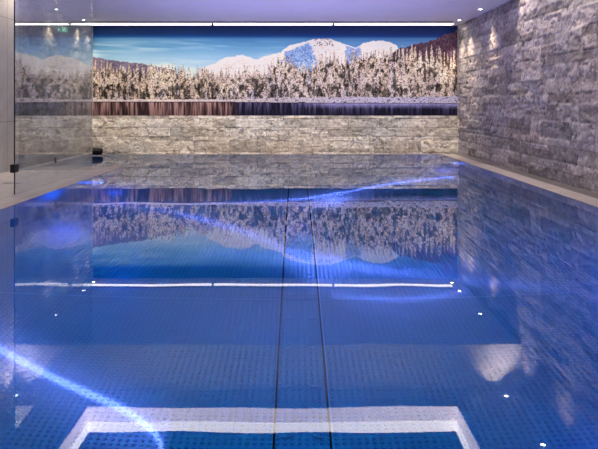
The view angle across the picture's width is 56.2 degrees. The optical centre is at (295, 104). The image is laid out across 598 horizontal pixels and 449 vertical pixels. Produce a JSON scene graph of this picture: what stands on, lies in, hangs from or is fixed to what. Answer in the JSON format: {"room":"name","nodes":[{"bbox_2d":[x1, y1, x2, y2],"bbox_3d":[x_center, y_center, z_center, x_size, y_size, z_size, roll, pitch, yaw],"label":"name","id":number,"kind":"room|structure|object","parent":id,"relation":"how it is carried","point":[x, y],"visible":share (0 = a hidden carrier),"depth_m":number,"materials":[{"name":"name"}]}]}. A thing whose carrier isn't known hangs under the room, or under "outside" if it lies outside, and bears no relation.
{"room":"spa","nodes":[
{"label":"spa","id":0,"kind":"room"},
{"bbox_2d":[0,0,18,172],"bbox_3d":[-4.390,-0.675,2.910,0.140,3.390,11.620,0,0,0],"label":"tiled wall","id":1,"kind":"structure","parent":0,"point":[6,6],"depth_m":8.42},
{"bbox_2d":[19,0,92,168],"bbox_3d":[-4.331,-0.330,10.310,0.072,2.780,3.180,0,0,0],"label":"glass panel","id":2,"kind":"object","parent":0,"point":[56,71],"depth_m":9.94,"materials":[{"name":"glass"}]},
{"bbox_2d":[0,166,113,204],"bbox_3d":[-3.635,1.023,3.070,1.370,0.054,12.040,0,0,0],"label":"floor","id":3,"kind":"structure","parent":0,"point":[25,180],"depth_m":7.59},
{"bbox_2d":[10,0,56,193],"bbox_3d":[-3.115,-0.300,6.707,0.050,2.580,1.123,0,0,0],"label":"door","id":4,"kind":"structure","parent":3,"relation":"on","point":[14,168],"depth_m":6.20,"materials":[{"name":"clear glass"}]},
{"bbox_2d":[19,147,91,169],"bbox_3d":[-3.716,-0.297,8.556,1.188,2.586,0.033,0,0,0],"label":"glass panel","id":5,"kind":"object","parent":3,"relation":"on","point":[89,147],"visible":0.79,"depth_m":8.56,"materials":[{"name":"glass"}]},
{"bbox_2d":[28,0,509,25],"bbox_3d":[-0.440,-1.740,10.300,8.000,0.120,3.400,0,0,0],"label":"ceiling","id":6,"kind":"structure","parent":0,"point":[102,10],"depth_m":9.96,"materials":[{"name":"white paint"}]},
{"bbox_2d":[58,13,67,31],"bbox_3d":[-4.250,-1.505,10.209,0.190,0.350,0.023,0,0,0],"label":"exit sign","id":7,"kind":"object","parent":6,"relation":"hanging from","point":[60,29],"visible":1,"depth_m":10.20,"materials":[{"name":"green plastic"}]},
{"bbox_2d":[82,21,452,25],"bbox_3d":[-0.575,-1.641,11.290,7.450,0.077,0.120,0,0,0],"label":"linear light","id":8,"kind":"object","parent":6,"relation":"attached to","point":[212,23],"visible":1,"depth_m":11.25,"materials":[{"name":"metal"}]},
{"bbox_2d":[83,23,210,24],"bbox_3d":[-2.990,-1.626,11.285,2.596,0.028,0.050,0,0,0],"label":"diffuser","id":9,"kind":"object","parent":8,"relation":"attached to","point":[83,23],"depth_m":11.26,"materials":[{"name":"white"}]},
{"bbox_2d":[213,23,331,24],"bbox_3d":[-0.465,-1.626,11.285,2.406,0.028,0.050,0,0,0],"label":"diffuser","id":10,"kind":"object","parent":8,"relation":"attached to","point":[213,23],"depth_m":11.26,"materials":[{"name":"white"}]},
{"bbox_2d":[334,23,451,24],"bbox_3d":[1.950,-1.626,11.285,2.376,0.028,0.050,0,0,0],"label":"diffuser","id":11,"kind":"object","parent":8,"relation":"attached to","point":[334,23],"depth_m":11.26,"materials":[{"name":"white"}]},
{"bbox_2d":[91,116,458,153],"bbox_3d":[-0.440,0.662,11.896,7.800,0.875,0.081,0,0,0],"label":"wall","id":12,"kind":"structure","parent":0,"point":[113,134],"depth_m":11.89,"materials":[{"name":"stone"}]},
{"bbox_2d":[92,30,458,115],"bbox_3d":[-0.440,-0.390,12.015,8.200,3.180,0.170,0,0,0],"label":"wall","id":13,"kind":"structure","parent":0,"point":[458,30],"depth_m":11.93,"materials":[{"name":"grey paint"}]},
{"bbox_2d":[93,26,457,115],"bbox_3d":[-0.440,-0.728,11.909,7.760,1.905,0.042,0,0,0],"label":"wall mural","id":14,"kind":"object","parent":13,"relation":"attached to","point":[138,70],"visible":1,"depth_m":11.89,"materials":[{"name":"multicoloured paint"}]},
{"bbox_2d":[458,0,597,192],"bbox_3d":[3.454,-0.695,5.950,0.079,3.510,11.900,0,0,0],"label":"wall","id":15,"kind":"structure","parent":0,"point":[528,74],"depth_m":8.12,"materials":[{"name":"stone"}]},
{"bbox_2d":[447,153,597,198],"bbox_3d":[3.340,1.031,6.385,0.280,0.038,11.030,0,0,0],"label":"gutter","id":16,"kind":"object","parent":15,"relation":"attached to","point":[546,180],"visible":0.5,"depth_m":7.82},
{"bbox_3d":[-0.615,1.601,6.130,7.190,1.199,10.520,0,0,0],"label":"wall","id":17,"kind":"structure","parent":0,"visible":0},
{"bbox_2d":[0,166,121,209],"bbox_3d":[-2.885,1.013,4.980,0.130,0.034,8.220,0,0,0],"label":"rim","id":18,"kind":"object","parent":17,"relation":"attached to","point":[11,203],"visible":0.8,"depth_m":6.60,"materials":[{"name":"stone"}]},
{"bbox_2d":[33,154,88,165],"bbox_3d":[-4.270,1.012,10.240,0.180,0.036,2.300,0,0,0],"label":"rim","id":19,"kind":"object","parent":17,"relation":"on","point":[76,156],"visible":0.36,"depth_m":10.03,"materials":[{"name":"stone"}]},
{"bbox_2d":[79,147,102,155],"bbox_3d":[-4.043,0.916,11.050,0.455,0.156,0.148,0,0,0],"label":"roll","id":20,"kind":"object","parent":19,"relation":"on","point":[94,150],"visible":0.94,"depth_m":11.00,"materials":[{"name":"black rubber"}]},
{"bbox_2d":[0,154,597,448],"bbox_3d":[-0.615,1.000,6.135,7.130,0.001,10.470,0,0,0],"label":"pool water","id":21,"kind":"object","parent":17,"relation":"in","point":[152,301],"visible":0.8,"depth_m":2.75,"materials":[{"name":"blue liquid"}]},
{"bbox_2d":[442,154,597,206],"bbox_3d":[3.075,1.013,6.130,0.250,0.034,10.520,0,0,0],"label":"rim","id":22,"kind":"object","parent":17,"relation":"on","point":[592,201],"visible":0.78,"depth_m":7.20,"materials":[{"name":"stone"}]}
]}

